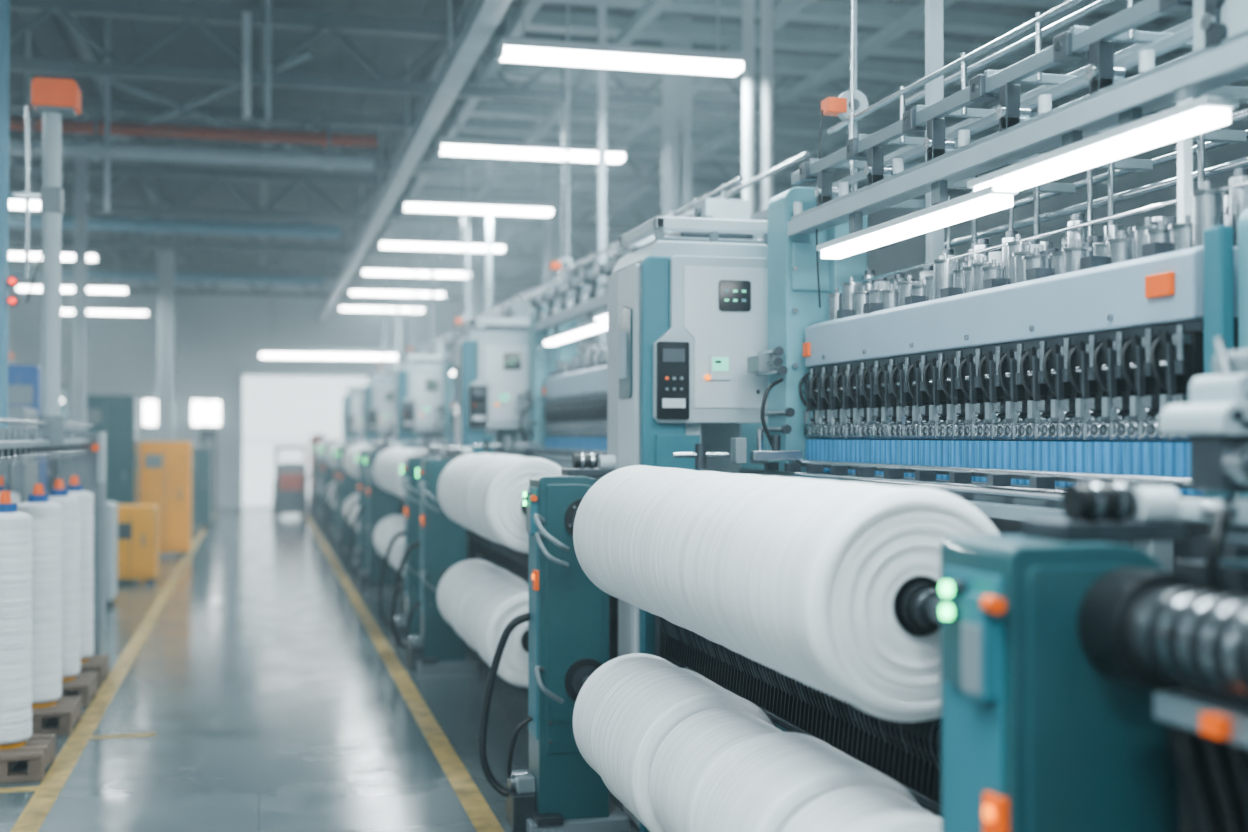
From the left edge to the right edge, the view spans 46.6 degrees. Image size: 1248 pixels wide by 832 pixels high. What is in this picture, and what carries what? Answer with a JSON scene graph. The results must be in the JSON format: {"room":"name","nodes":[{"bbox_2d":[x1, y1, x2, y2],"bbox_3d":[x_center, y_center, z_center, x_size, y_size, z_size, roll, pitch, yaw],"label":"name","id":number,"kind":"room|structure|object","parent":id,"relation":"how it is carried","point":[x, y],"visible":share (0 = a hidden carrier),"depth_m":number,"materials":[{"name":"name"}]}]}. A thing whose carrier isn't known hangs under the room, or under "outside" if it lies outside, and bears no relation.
{"room":"textile factory","nodes":[
{"label":"textile factory","id":0,"kind":"room"},
{"bbox_2d":[9,259,573,302],"bbox_3d":[-7.060,-2.622,28.164,16.033,0.580,0.120,0,-1,-14],"label":"roof truss","id":1,"kind":"object","parent":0,"point":[148,290],"depth_m":28.06,"materials":[{"name":"metal"}]},
{"bbox_2d":[9,235,589,285],"bbox_3d":[-6.208,-2.666,24.770,16.033,0.580,0.120,0,-1,-14],"label":"roof truss","id":2,"kind":"object","parent":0,"point":[12,266],"depth_m":24.71,"materials":[{"name":"metal"}]},
{"bbox_2d":[8,278,606,507],"bbox_3d":[-7.549,-0.581,30.087,16.000,4.950,0.180,0,-1,-14],"label":"wall","id":3,"kind":"structure","parent":0,"point":[216,336],"depth_m":29.88,"materials":[{"name":"paint"}]},
{"bbox_2d":[141,398,157,427],"bbox_3d":[-9.500,-0.063,29.534,0.650,0.600,0.050,0,-1,-14],"label":"window","id":4,"kind":"structure","parent":3,"relation":"in","point":[148,405],"depth_m":29.49,"materials":[{"name":"glass"}]},
{"bbox_2d":[189,398,222,427],"bbox_3d":[-8.579,-0.060,29.765,0.650,0.600,0.050,0,-1,-14],"label":"window","id":5,"kind":"structure","parent":3,"relation":"in","point":[204,412],"depth_m":29.76,"materials":[{"name":"glass"}]},
{"bbox_2d":[237,369,383,507],"bbox_3d":[-6.487,0.471,30.258,3.050,2.850,0.100,0,-1,-14],"label":"door","id":6,"kind":"structure","parent":3,"relation":"in","point":[276,407],"depth_m":30.11,"materials":[{"name":"paint"}]},
{"bbox_2d":[9,209,615,261],"bbox_3d":[-5.356,-2.710,21.375,16.033,0.580,0.120,0,-1,-14],"label":"roof truss","id":7,"kind":"object","parent":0,"point":[38,241],"depth_m":21.33,"materials":[{"name":"metal"}]},
{"bbox_2d":[0,507,639,831],"bbox_3d":[-3.043,1.707,12.103,16.000,0.103,37.000,0,-1,-14],"label":"floor","id":8,"kind":"structure","parent":0,"point":[268,700],"depth_m":7.73,"materials":[{"name":"concrete"}]},
{"bbox_2d":[8,406,37,503],"bbox_3d":[-4.517,0.786,10.389,0.500,1.700,0.630,0,-1,-14],"label":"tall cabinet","id":9,"kind":"object","parent":8,"relation":"on","point":[24,475],"visible":0.16,"depth_m":10.18,"materials":[{"name":"metal"}]},
{"bbox_2d":[8,365,46,493],"bbox_3d":[-4.890,0.624,11.793,0.300,2.060,0.530,0,-1,-14],"label":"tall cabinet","id":10,"kind":"object","parent":8,"relation":"on","point":[24,381],"visible":0.23,"depth_m":11.58,"materials":[{"name":"metal"}]},
{"bbox_2d":[0,734,55,783],"bbox_3d":[-2.737,1.524,6.449,0.340,0.120,0.450,0,-1,-14],"label":"wooden pallet","id":11,"kind":"object","parent":8,"relation":"on","point":[39,750],"visible":0.93,"depth_m":6.29,"materials":[{"name":"brown wood"}]},
{"bbox_2d":[0,466,31,748],"bbox_3d":[-2.756,0.844,6.453,0.235,1.239,0.235,0,-1,-14],"label":"spool","id":12,"kind":"object","parent":11,"relation":"on","point":[15,527],"visible":1,"depth_m":6.38,"materials":[{"name":"fabric"}]},
{"bbox_2d":[8,353,54,495],"bbox_3d":[-8.687,-0.692,19.691,1.356,4.900,4.430,0,-1,-14],"label":"machine","id":13,"kind":"object","parent":8,"relation":"on","point":[50,463],"visible":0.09,"depth_m":21.51,"materials":[{"name":"metal"}]},
{"bbox_2d":[9,246,71,484],"bbox_3d":[-9.952,-0.626,24.731,1.356,4.900,4.430,0,-1,-14],"label":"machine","id":14,"kind":"object","parent":8,"relation":"on","point":[63,386],"visible":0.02,"depth_m":26.02,"materials":[{"name":"metal"}]},
{"bbox_2d":[0,0,106,654],"bbox_3d":[-3.165,-0.852,7.465,0.692,4.900,4.204,0,-1,-14],"label":"yarn creel","id":15,"kind":"object","parent":8,"relation":"on","point":[54,99],"visible":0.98,"depth_m":7.47,"materials":[{"name":"metal"}]},
{"bbox_2d":[32,696,81,735],"bbox_3d":[-2.981,1.537,7.419,0.340,0.120,0.450,0,-1,-14],"label":"wooden pallet","id":16,"kind":"object","parent":8,"relation":"on","point":[67,710],"visible":0.62,"depth_m":7.25,"materials":[{"name":"brown wood"}]},
{"bbox_2d":[17,462,61,707],"bbox_3d":[-3.000,0.857,7.423,0.235,1.239,0.235,0,-1,-14],"label":"spool","id":17,"kind":"object","parent":16,"relation":"on","point":[46,661],"visible":0.57,"depth_m":7.34,"materials":[{"name":"fabric"}]},
{"bbox_2d":[61,672,97,706],"bbox_3d":[-3.173,1.547,8.185,0.340,0.120,0.450,0,-1,-14],"label":"wooden pallet","id":18,"kind":"object","parent":8,"relation":"on","point":[85,685],"visible":0.49,"depth_m":8.10,"materials":[{"name":"brown wood"}]},
{"bbox_2d":[49,460,79,681],"bbox_3d":[-3.192,0.867,8.189,0.235,1.239,0.235,0,-1,-14],"label":"spool","id":19,"kind":"object","parent":18,"relation":"on","point":[70,517],"visible":0.48,"depth_m":8.13,"materials":[{"name":"fabric"}]},
{"bbox_2d":[73,114,87,429],"bbox_3d":[-5.763,-0.749,15.370,0.168,4.900,0.168,0,-1,-14],"label":"steel column","id":20,"kind":"structure","parent":8,"relation":"on","point":[81,166],"depth_m":15.32,"materials":[{"name":"metal"}]},
{"bbox_2d":[80,655,109,685],"bbox_3d":[-3.341,1.556,8.854,0.340,0.120,0.450,0,-1,-14],"label":"wooden pallet","id":21,"kind":"object","parent":8,"relation":"on","point":[100,664],"visible":0.4,"depth_m":8.79,"materials":[{"name":"brown wood"}]},
{"bbox_2d":[66,458,93,662],"bbox_3d":[-3.360,0.875,8.858,0.235,1.239,0.235,0,-1,-14],"label":"spool","id":22,"kind":"object","parent":21,"relation":"on","point":[86,498],"visible":0.41,"depth_m":8.81,"materials":[{"name":"fabric"}]},
{"bbox_2d":[106,501,117,607],"bbox_3d":[-4.718,1.218,12.807,0.410,0.900,0.630,0,-1,-14],"label":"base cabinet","id":23,"kind":"object","parent":8,"relation":"on","point":[111,506],"visible":0.25,"depth_m":12.64,"materials":[{"name":"metal"}]},
{"bbox_2d":[87,395,139,503],"bbox_3d":[-5.932,0.744,16.685,0.620,1.950,0.730,0,-1,-14],"label":"tall cabinet","id":24,"kind":"object","parent":8,"relation":"on","point":[118,416],"visible":0.31,"depth_m":16.39,"materials":[{"name":"metal"}]},
{"bbox_2d":[118,504,158,583],"bbox_3d":[-5.016,1.304,14.794,0.480,0.780,0.630,0,-1,-14],"label":"cabinet","id":25,"kind":"object","parent":8,"relation":"on","point":[138,524],"visible":0.65,"depth_m":14.53,"materials":[{"name":"metal"}]},
{"bbox_2d":[140,441,191,556],"bbox_3d":[-5.706,1.027,18.078,0.580,1.420,0.730,0,-1,-14],"label":"cabinet","id":26,"kind":"object","parent":8,"relation":"on","point":[165,466],"visible":0.8,"depth_m":17.76,"materials":[{"name":"metal"}]},
{"bbox_2d":[157,204,174,440],"bbox_3d":[-6.763,-0.670,21.408,0.308,4.900,0.308,0,-1,-14],"label":"steel column","id":27,"kind":"structure","parent":8,"relation":"on","point":[166,257],"depth_m":21.31,"materials":[{"name":"metal"}]},
{"bbox_2d":[192,447,212,528],"bbox_3d":[-6.906,1.156,23.395,0.500,1.300,0.830,0,-1,-14],"label":"cabinet","id":28,"kind":"object","parent":8,"relation":"on","point":[202,457],"visible":0.62,"depth_m":23.04,"materials":[{"name":"metal"}]},
{"bbox_2d":[200,430,217,513],"bbox_3d":[-7.941,1.063,27.725,0.300,1.600,0.730,0,-1,-14],"label":"cabinet","id":29,"kind":"object","parent":8,"relation":"on","point":[208,438],"visible":0.48,"depth_m":27.41,"materials":[{"name":"metal"}]},
{"bbox_2d":[272,446,307,515],"bbox_3d":[-6.178,1.200,26.840,0.630,1.298,1.900,0,-1,-14],"label":"truck","id":30,"kind":"object","parent":8,"relation":"on","point":[290,483],"visible":1,"depth_m":26.09,"materials":[{"name":"metal"}]},
{"bbox_2d":[306,439,329,511],"bbox_3d":[-5.985,1.155,28.311,0.536,1.431,0.479,0,-1,-14],"label":"stand","id":31,"kind":"object","parent":8,"relation":"on","point":[316,470],"visible":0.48,"depth_m":28.27,"materials":[{"name":"teal metal"}]},
{"bbox_2d":[314,441,333,461],"bbox_3d":[-5.437,0.668,26.585,0.422,0.422,3.450,0,-1,-14],"label":"roll","id":32,"kind":"object","parent":31,"relation":"attached to","point":[319,445],"visible":0.37,"depth_m":26.04,"materials":[{"name":"white fabric"}]},
{"bbox_2d":[310,435,325,500],"bbox_3d":[-6.245,1.137,29.593,0.300,1.500,0.530,0,-1,-14],"label":"cabinet","id":33,"kind":"object","parent":8,"relation":"on","point":[313,438],"visible":0.29,"depth_m":29.35,"materials":[{"name":"metal"}]},
{"bbox_2d":[310,439,333,522],"bbox_3d":[-5.060,1.107,24.626,0.536,1.431,0.479,0,-1,-14],"label":"stand","id":34,"kind":"object","parent":8,"relation":"on","point":[332,440],"visible":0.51,"depth_m":24.60,"materials":[{"name":"teal metal"}]},
{"bbox_2d":[312,439,343,527],"bbox_3d":[-4.768,1.092,23.462,0.536,1.431,0.479,0,-1,-14],"label":"stand","id":35,"kind":"object","parent":8,"relation":"on","point":[329,478],"visible":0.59,"depth_m":23.43,"materials":[{"name":"teal metal"}]},
{"bbox_2d":[325,482,335,509],"bbox_3d":[-4.237,1.215,21.796,0.411,0.411,3.450,0,-1,-14],"label":"roll","id":36,"kind":"object","parent":35,"relation":"on","point":[333,504],"visible":0.2,"depth_m":21.34,"materials":[{"name":"white fabric"}]},
{"bbox_2d":[325,442,347,468],"bbox_3d":[-4.237,0.606,21.804,0.422,0.422,3.450,0,-1,-14],"label":"roll","id":37,"kind":"object","parent":35,"relation":"on","point":[329,455],"visible":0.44,"depth_m":21.35,"materials":[{"name":"white fabric"}]},
{"bbox_2d":[321,440,353,544],"bbox_3d":[-3.867,1.045,19.874,0.536,1.431,0.479,0,-1,-14],"label":"stand","id":38,"kind":"object","parent":8,"relation":"on","point":[350,442],"visible":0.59,"depth_m":19.84,"materials":[{"name":"teal metal"}]},
{"bbox_2d":[325,440,365,551],"bbox_3d":[-3.575,1.030,18.710,0.536,1.431,0.479,0,-1,-14],"label":"stand","id":39,"kind":"object","parent":8,"relation":"on","point":[349,485],"visible":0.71,"depth_m":18.68,"materials":[{"name":"teal metal"}]},
{"bbox_2d":[343,494,358,531],"bbox_3d":[-3.037,1.153,17.014,0.411,0.411,3.450,0,-1,-14],"label":"roll","id":40,"kind":"object","parent":39,"relation":"on","point":[353,498],"visible":0.22,"depth_m":16.87,"materials":[{"name":"white fabric"}]},
{"bbox_2d":[343,444,374,478],"bbox_3d":[-3.037,0.543,17.022,0.422,0.422,3.450,0,-1,-14],"label":"roll","id":41,"kind":"object","parent":39,"relation":"on","point":[350,458],"visible":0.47,"depth_m":16.43,"materials":[{"name":"white fabric"}]},
{"bbox_2d":[342,386,363,443],"bbox_3d":[-4.543,0.660,24.995,0.640,2.335,0.790,0,-1,-14],"label":"tall cabinet","id":42,"kind":"object","parent":8,"relation":"on","point":[352,400],"visible":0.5,"depth_m":24.62,"materials":[{"name":"metal"}]},
{"bbox_2d":[340,442,383,579],"bbox_3d":[-2.674,0.983,15.122,0.536,1.431,0.479,0,-1,-14],"label":"stand","id":43,"kind":"object","parent":8,"relation":"on","point":[361,465],"visible":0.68,"depth_m":15.08,"materials":[{"name":"teal metal"}]},
{"bbox_2d":[347,442,404,591],"bbox_3d":[-2.382,0.968,13.958,0.536,1.431,0.479,0,-1,-14],"label":"stand","id":44,"kind":"object","parent":8,"relation":"on","point":[381,504],"visible":0.7,"depth_m":13.93,"materials":[{"name":"teal metal"}]},
{"bbox_2d":[373,515,404,576],"bbox_3d":[-1.837,1.090,12.233,0.411,0.411,3.450,0,-1,-14],"label":"roll","id":45,"kind":"object","parent":44,"relation":"attached to","point":[389,526],"visible":0.34,"depth_m":11.99,"materials":[{"name":"white fabric"}]},
{"bbox_2d":[373,447,439,498],"bbox_3d":[-1.837,0.480,12.241,0.422,0.422,3.450,0,-1,-14],"label":"roll","id":46,"kind":"object","parent":44,"relation":"attached to","point":[387,468],"visible":0.55,"depth_m":11.55,"materials":[{"name":"white fabric"}]},
{"bbox_2d":[361,374,393,444],"bbox_3d":[-3.338,0.597,20.194,0.640,2.335,0.790,0,-1,-14],"label":"tall cabinet","id":47,"kind":"object","parent":8,"relation":"on","point":[378,393],"visible":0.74,"depth_m":19.83,"materials":[{"name":"metal"}]},
{"bbox_2d":[346,258,426,440],"bbox_3d":[-3.610,-0.652,22.751,1.356,4.900,4.430,0,-1,-14],"label":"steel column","id":48,"kind":"structure","parent":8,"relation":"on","point":[384,366],"depth_m":24.14,"materials":[{"name":"metal"}]},
{"bbox_2d":[378,445,445,645],"bbox_3d":[-1.469,0.920,10.321,0.536,1.431,0.479,0,-1,-14],"label":"stand","id":49,"kind":"object","parent":8,"relation":"on","point":[410,481],"visible":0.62,"depth_m":10.28,"materials":[{"name":"teal metal"}]},
{"bbox_2d":[367,212,464,443],"bbox_3d":[-2.405,-0.715,17.950,1.356,4.900,4.430,0,-1,-14],"label":"machine","id":50,"kind":"object","parent":8,"relation":"on","point":[435,347],"visible":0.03,"depth_m":19.34,"materials":[{"name":"metal"}]},
{"bbox_2d":[393,355,442,514],"bbox_3d":[-2.133,0.534,15.393,0.640,2.335,0.790,0,-1,-14],"label":"tall cabinet","id":51,"kind":"object","parent":8,"relation":"on","point":[418,383],"visible":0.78,"depth_m":15.03,"materials":[{"name":"metal"}]},
{"bbox_2d":[390,446,477,671],"bbox_3d":[-1.214,0.906,9.303,0.536,1.431,0.479,0,-1,-14],"label":"stand","id":52,"kind":"object","parent":8,"relation":"on","point":[442,543],"visible":0.77,"depth_m":9.27,"materials":[{"name":"teal metal"}]},
{"bbox_2d":[437,559,527,687],"bbox_3d":[-0.647,1.028,7.495,0.436,0.436,3.620,0,-1,-14],"label":"roll","id":53,"kind":"object","parent":52,"relation":"on","point":[477,598],"visible":0.76,"depth_m":6.85,"materials":[{"name":"white fabric"}]},
{"bbox_2d":[437,453,560,552],"bbox_3d":[-0.647,0.418,7.503,0.443,0.443,3.620,0,-1,-14],"label":"roll","id":54,"kind":"object","parent":52,"relation":"on","point":[482,493],"visible":0.8,"depth_m":6.60,"materials":[{"name":"white fabric"}]},
{"bbox_2d":[469,251,483,317],"bbox_3d":[-2.252,-0.660,22.128,0.280,4.900,0.280,0,-1,-14],"label":"steel column","id":55,"kind":"structure","parent":8,"relation":"on","point":[476,262],"depth_m":22.05,"materials":[{"name":"metal"}]},
{"bbox_2d":[454,318,528,647],"bbox_3d":[-0.928,0.471,10.593,0.640,2.335,0.790,0,-1,-14],"label":"tall cabinet","id":56,"kind":"object","parent":8,"relation":"on","point":[492,359],"visible":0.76,"depth_m":10.24,"materials":[{"name":"metal"}]},
{"bbox_2d":[398,99,606,581],"bbox_3d":[-1.200,-0.778,13.149,1.356,4.900,4.430,0,-1,-14],"label":"machine","id":57,"kind":"object","parent":8,"relation":"on","point":[520,309],"visible":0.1,"depth_m":14.56,"materials":[{"name":"metal"}]},
{"bbox_2d":[479,453,628,831],"bbox_3d":[-0.259,0.857,5.501,0.536,1.431,0.479,0,-1,-14],"label":"stand","id":58,"kind":"object","parent":8,"relation":"on","point":[567,617],"visible":0.91,"depth_m":5.47,"materials":[{"name":"metal"}]},
{"bbox_2d":[573,653,940,831],"bbox_3d":[0.260,0.981,3.883,0.452,0.452,3.240,0,-1,-14],"label":"roll","id":59,"kind":"object","parent":58,"relation":"attached to","point":[681,751],"visible":0.98,"depth_m":3.58,"materials":[{"name":"white fabric"}]},
{"bbox_2d":[573,465,999,721],"bbox_3d":[0.260,0.371,3.891,0.444,0.444,3.240,0,-1,-14],"label":"roll","id":60,"kind":"object","parent":58,"relation":"attached to","point":[832,587],"visible":0.91,"depth_m":2.85,"materials":[{"name":"white fabric"}]},
{"bbox_2d":[544,180,563,304],"bbox_3d":[-0.816,-0.730,16.818,0.280,4.900,0.280,0,-1,-14],"label":"steel column","id":61,"kind":"structure","parent":8,"relation":"on","point":[552,191],"depth_m":16.74,"materials":[{"name":"metal"}]},
{"bbox_2d":[662,11,691,233],"bbox_3d":[0.402,-0.807,10.938,0.252,4.900,0.252,0,-1,-14],"label":"steel column","id":62,"kind":"structure","parent":8,"relation":"on","point":[677,86],"depth_m":10.87,"materials":[{"name":"metal"}]},
{"bbox_2d":[467,3,894,660],"bbox_3d":[0.005,-0.841,8.349,1.356,4.900,4.430,0,-1,-14],"label":"machine","id":63,"kind":"object","parent":8,"relation":"on","point":[566,396],"visible":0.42,"depth_m":9.27,"materials":[{"name":"metal"}]},
{"bbox_2d":[543,310,607,345],"bbox_3d":[-0.080,-0.559,8.071,0.080,0.130,3.520,0,-1,-14],"label":"lamp","id":64,"kind":"object","parent":63,"relation":"attached to","point":[600,324],"depth_m":8.85,"materials":[{"name":"plastic"}]},
{"bbox_2d":[608,216,767,831],"bbox_3d":[0.277,0.408,5.792,0.640,2.335,0.790,0,-1,-14],"label":"tall cabinet","id":65,"kind":"object","parent":8,"relation":"on","point":[687,311],"visible":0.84,"depth_m":5.45,"materials":[{"name":"metal"}]},
{"bbox_2d":[742,0,754,215],"bbox_3d":[0.773,-0.833,8.969,0.159,4.900,0.159,0,-1,-14],"label":"support pole","id":66,"kind":"object","parent":8,"relation":"on","point":[748,6],"visible":0.21,"depth_m":8.95,"materials":[{"name":"metal"}]},
{"bbox_2d":[761,0,772,210],"bbox_3d":[0.889,-0.832,8.998,0.159,4.900,0.159,0,-1,-14],"label":"support pole","id":67,"kind":"object","parent":8,"relation":"on","point":[766,5],"visible":0.34,"depth_m":8.98,"materials":[{"name":"metal"}]},
{"bbox_2d":[655,0,1247,816],"bbox_3d":[1.039,-0.895,4.232,1.356,4.900,3.020,0,-1,-14],"label":"machine","id":68,"kind":"object","parent":8,"relation":"on","point":[1044,368],"visible":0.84,"depth_m":3.80,"materials":[{"name":"metal"}]},
{"bbox_2d":[816,96,1238,258],"bbox_3d":[0.953,-0.613,3.954,0.080,0.130,2.110,0,-1,-14],"label":"lamp","id":69,"kind":"object","parent":68,"relation":"attached to","point":[994,191],"depth_m":3.65,"materials":[{"name":"plastic"}]},
{"bbox_2d":[940,481,1187,831],"bbox_3d":[0.660,0.813,2.166,0.380,1.431,0.340,0,-1,-14],"label":"stand","id":70,"kind":"object","parent":8,"relation":"on","point":[1035,737],"visible":0.96,"depth_m":2.06,"materials":[{"name":"teal metal"}]},
{"bbox_2d":[1078,567,1247,747],"bbox_3d":[0.868,0.303,1.468,0.160,0.192,1.232,0,-1,-14],"label":"shaft","id":71,"kind":"object","parent":70,"relation":"attached to","point":[1158,630],"visible":1,"depth_m":1.90,"materials":[{"name":"metal"}]},
{"bbox_2d":[1158,338,1247,831],"bbox_3d":[0.984,0.703,2.248,0.312,1.653,0.222,0,-1,-14],"label":"machine","id":72,"kind":"object","parent":8,"relation":"on","point":[1216,414],"visible":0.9,"depth_m":2.23,"materials":[{"name":"metal"}]},
{"bbox_2d":[1164,726,1247,831],"bbox_3d":[0.936,0.966,1.975,0.416,1.120,0.200,0,-1,-14],"label":"cable bundle","id":73,"kind":"object","parent":8,"relation":"on","point":[1212,771],"visible":0.79,"depth_m":1.97,"materials":[{"name":"black rubber"}]},
{"bbox_3d":[-3.748,1.555,8.752,0.340,0.120,0.450,0,-1,-14],"label":"wooden pallet","id":74,"kind":"object","parent":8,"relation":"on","visible":0},
{"bbox_2d":[0,458,19,504],"bbox_3d":[-3.768,0.874,8.756,0.235,1.239,0.235,0,-1,-14],"label":"spool","id":75,"kind":"object","parent":74,"relation":"on","point":[15,497],"visible":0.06,"depth_m":8.74,"materials":[{"name":"fabric"}]},
{"bbox_2d":[9,159,662,230],"bbox_3d":[-4.504,-2.755,17.981,16.033,0.580,0.120,0,-1,-14],"label":"roof truss","id":76,"kind":"object","parent":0,"point":[138,170],"depth_m":17.94,"materials":[{"name":"metal"}]},
{"bbox_2d":[9,94,970,197],"bbox_3d":[-3.652,-2.799,14.587,16.033,0.580,0.120,0,-1,-14],"label":"roof truss","id":77,"kind":"object","parent":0,"point":[306,118],"depth_m":14.80,"materials":[{"name":"metal"}]},
{"bbox_2d":[10,0,1157,127],"bbox_3d":[-2.800,-2.844,11.192,16.033,0.580,0.120,0,-1,-14],"label":"roof truss","id":78,"kind":"object","parent":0,"point":[203,15],"depth_m":11.29,"materials":[{"name":"metal"}]},
{"bbox_2d":[9,0,1180,267],"bbox_3d":[-2.999,-3.191,12.178,15.090,0.140,37.000,0,-1,-14],"label":"ceiling beams","id":79,"kind":"structure","parent":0,"point":[89,53],"depth_m":13.88,"materials":[{"name":"metal"}]},
{"bbox_2d":[16,280,41,290],"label":"ceiling lamp","id":80,"kind":"object","parent":79,"relation":"hanging from","point":[22,286],"depth_m":20.51,"materials":[{"name":"plastic"}]},
{"bbox_2d":[61,284,73,291],"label":"ceiling lamp","id":81,"kind":"object","parent":79,"relation":"hanging from","point":[64,287],"depth_m":20.63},
{"bbox_2d":[61,295,73,313],"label":"ceiling lamp","id":82,"kind":"object","parent":79,"relation":"hanging from","point":[64,310],"depth_m":24.40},
{"bbox_2d":[87,251,98,260],"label":"ceiling lamp","id":83,"kind":"object","parent":79,"relation":"hanging from","point":[91,255],"depth_m":16.94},
{"bbox_2d":[87,247,128,292],"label":"ceiling lamp","id":84,"kind":"object","parent":79,"relation":"hanging from","point":[117,288],"depth_m":20.78,"materials":[{"name":"plastic"}]},
{"bbox_2d":[87,281,148,314],"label":"ceiling lamp","id":85,"kind":"object","parent":79,"relation":"hanging from","point":[114,311],"depth_m":24.60,"materials":[{"name":"plastic"}]},
{"bbox_2d":[25,0,271,210],"bbox_3d":[-3.766,-2.453,11.258,3.129,1.600,0.183,-1,-1,39],"label":"rods","id":86,"kind":"object","parent":79,"relation":"hanging from","point":[246,33],"visible":0.74,"depth_m":10.32,"materials":[{"name":"metal"}]},
{"bbox_2d":[9,50,314,218],"bbox_3d":[-6.854,-2.906,14.815,7.952,0.060,12.017,0,-1,-14],"label":"cross bracing","id":87,"kind":"structure","parent":79,"relation":"attached to","point":[187,107],"depth_m":13.60,"materials":[{"name":"metal"}]},
{"bbox_2d":[9,229,323,285],"bbox_3d":[-9.189,-2.509,22.473,8.900,0.794,0.188,0,-1,-14],"label":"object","id":88,"kind":"object","parent":79,"relation":"hanging from","point":[298,280],"visible":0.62,"depth_m":23.02,"materials":[{"name":"metal"}]},
{"bbox_2d":[9,186,339,239],"bbox_3d":[-8.020,-2.635,17.819,8.900,0.664,0.228,0,-1,-14],"label":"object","id":89,"kind":"object","parent":79,"relation":"hanging from","point":[146,225],"visible":0.93,"depth_m":18.39,"materials":[{"name":"metal"}]},
{"bbox_2d":[9,79,373,169],"bbox_3d":[-6.608,-2.644,12.193,8.900,0.794,0.188,0,-1,-14],"label":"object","id":90,"kind":"object","parent":79,"relation":"hanging from","point":[95,148],"visible":0.86,"depth_m":12.85,"materials":[{"name":"metal"}]},
{"bbox_2d":[9,105,376,147],"bbox_3d":[-6.779,-2.824,13.080,9.000,0.410,0.161,0,-1,-14],"label":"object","id":91,"kind":"object","parent":79,"relation":"hanging from","point":[16,123],"visible":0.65,"depth_m":13.75,"materials":[{"name":"metal"}]},
{"bbox_2d":[259,258,395,358],"bbox_3d":[-5.482,-1.987,27.005,2.550,1.840,0.180,0,-1,-14],"label":"ceiling lamp","id":92,"kind":"object","parent":79,"relation":"hanging from","point":[263,353],"depth_m":26.88,"materials":[{"name":"plastic"}]},
{"bbox_2d":[339,255,424,311],"bbox_3d":[-4.317,-2.447,25.860,1.500,1.150,0.180,0,-1,-14],"label":"ceiling lamp","id":93,"kind":"object","parent":79,"relation":"hanging from","point":[353,307],"depth_m":25.77,"materials":[{"name":"plastic"}]},
{"bbox_2d":[349,228,444,296],"bbox_3d":[-3.599,-2.484,22.999,1.500,1.150,0.180,0,-1,-14],"label":"ceiling lamp","id":94,"kind":"object","parent":79,"relation":"hanging from","point":[352,291],"depth_m":22.89,"materials":[{"name":"plastic"}]},
{"bbox_2d":[319,0,511,320],"bbox_3d":[-2.890,-2.612,16.683,0.140,0.940,27.700,0,-1,-14],"label":"cable tray","id":95,"kind":"object","parent":79,"relation":"hanging from","point":[484,17],"visible":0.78,"depth_m":10.95,"materials":[{"name":"metal"}]},
{"bbox_2d":[361,194,470,277],"bbox_3d":[-2.881,-2.522,20.138,1.500,1.150,0.180,0,-1,-14],"label":"ceiling lamp","id":96,"kind":"object","parent":79,"relation":"hanging from","point":[397,271],"depth_m":20.03,"materials":[{"name":"plastic"}]},
{"bbox_2d":[378,151,505,251],"bbox_3d":[-2.163,-2.559,17.277,1.500,1.150,0.180,0,-1,-14],"label":"ceiling lamp","id":97,"kind":"object","parent":79,"relation":"hanging from","point":[391,242],"depth_m":17.18,"materials":[{"name":"plastic"}]},
{"bbox_2d":[402,95,553,216],"bbox_3d":[-1.444,-2.596,14.416,1.500,1.150,0.180,0,-1,-14],"label":"ceiling lamp","id":98,"kind":"object","parent":79,"relation":"hanging from","point":[408,204],"visible":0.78,"depth_m":14.33,"materials":[{"name":"plastic"}]},
{"bbox_2d":[496,0,745,76],"bbox_3d":[-0.008,-2.671,8.694,1.500,1.150,0.180,0,-1,-14],"label":"ceiling lamp","id":99,"kind":"object","parent":79,"relation":"hanging from","point":[524,50],"visible":1,"depth_m":8.62,"materials":[{"name":"plastic"}]},
{"bbox_2d":[9,0,1183,267],"bbox_3d":[-3.043,-3.326,12.168,16.000,0.130,37.000,0,-1,-14],"label":"ceiling","id":100,"kind":"structure","parent":0,"point":[51,38],"depth_m":14.11,"materials":[{"name":"metal"}]},
{"bbox_2d":[9,199,24,208],"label":"ceiling lamp","id":101,"kind":"object","parent":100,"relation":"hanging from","point":[19,203],"depth_m":13.01,"materials":[{"name":"plastic"}]},
{"bbox_2d":[9,248,41,258],"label":"ceiling lamp","id":102,"kind":"object","parent":100,"relation":"hanging from","point":[36,254],"depth_m":16.77,"materials":[{"name":"plastic"}]},
{"bbox_2d":[30,199,39,208],"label":"ceiling lamp","id":103,"kind":"object","parent":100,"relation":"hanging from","point":[34,204],"depth_m":13.04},
{"bbox_2d":[61,250,73,259],"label":"ceiling lamp","id":104,"kind":"object","parent":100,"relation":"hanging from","point":[65,254],"depth_m":16.87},
{"bbox_2d":[344,0,1192,301],"bbox_3d":[-0.225,-2.648,20.033,5.900,0.180,22.900,0,-1,-14],"label":"ceiling","id":105,"kind":"structure","parent":0,"point":[896,20],"depth_m":12.99,"materials":[{"name":"metal"}]},
{"bbox_2d":[437,93,597,161],"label":"ceiling lamp","id":106,"kind":"object","parent":105,"relation":"hanging from","point":[486,148],"depth_m":11.44,"materials":[{"name":"plastic"}]},
{"bbox_2d":[606,69,626,163],"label":"ceiling lamp","id":107,"kind":"object","parent":105,"relation":"hanging from","point":[613,154],"depth_m":11.64,"materials":[{"name":"plastic"}]},
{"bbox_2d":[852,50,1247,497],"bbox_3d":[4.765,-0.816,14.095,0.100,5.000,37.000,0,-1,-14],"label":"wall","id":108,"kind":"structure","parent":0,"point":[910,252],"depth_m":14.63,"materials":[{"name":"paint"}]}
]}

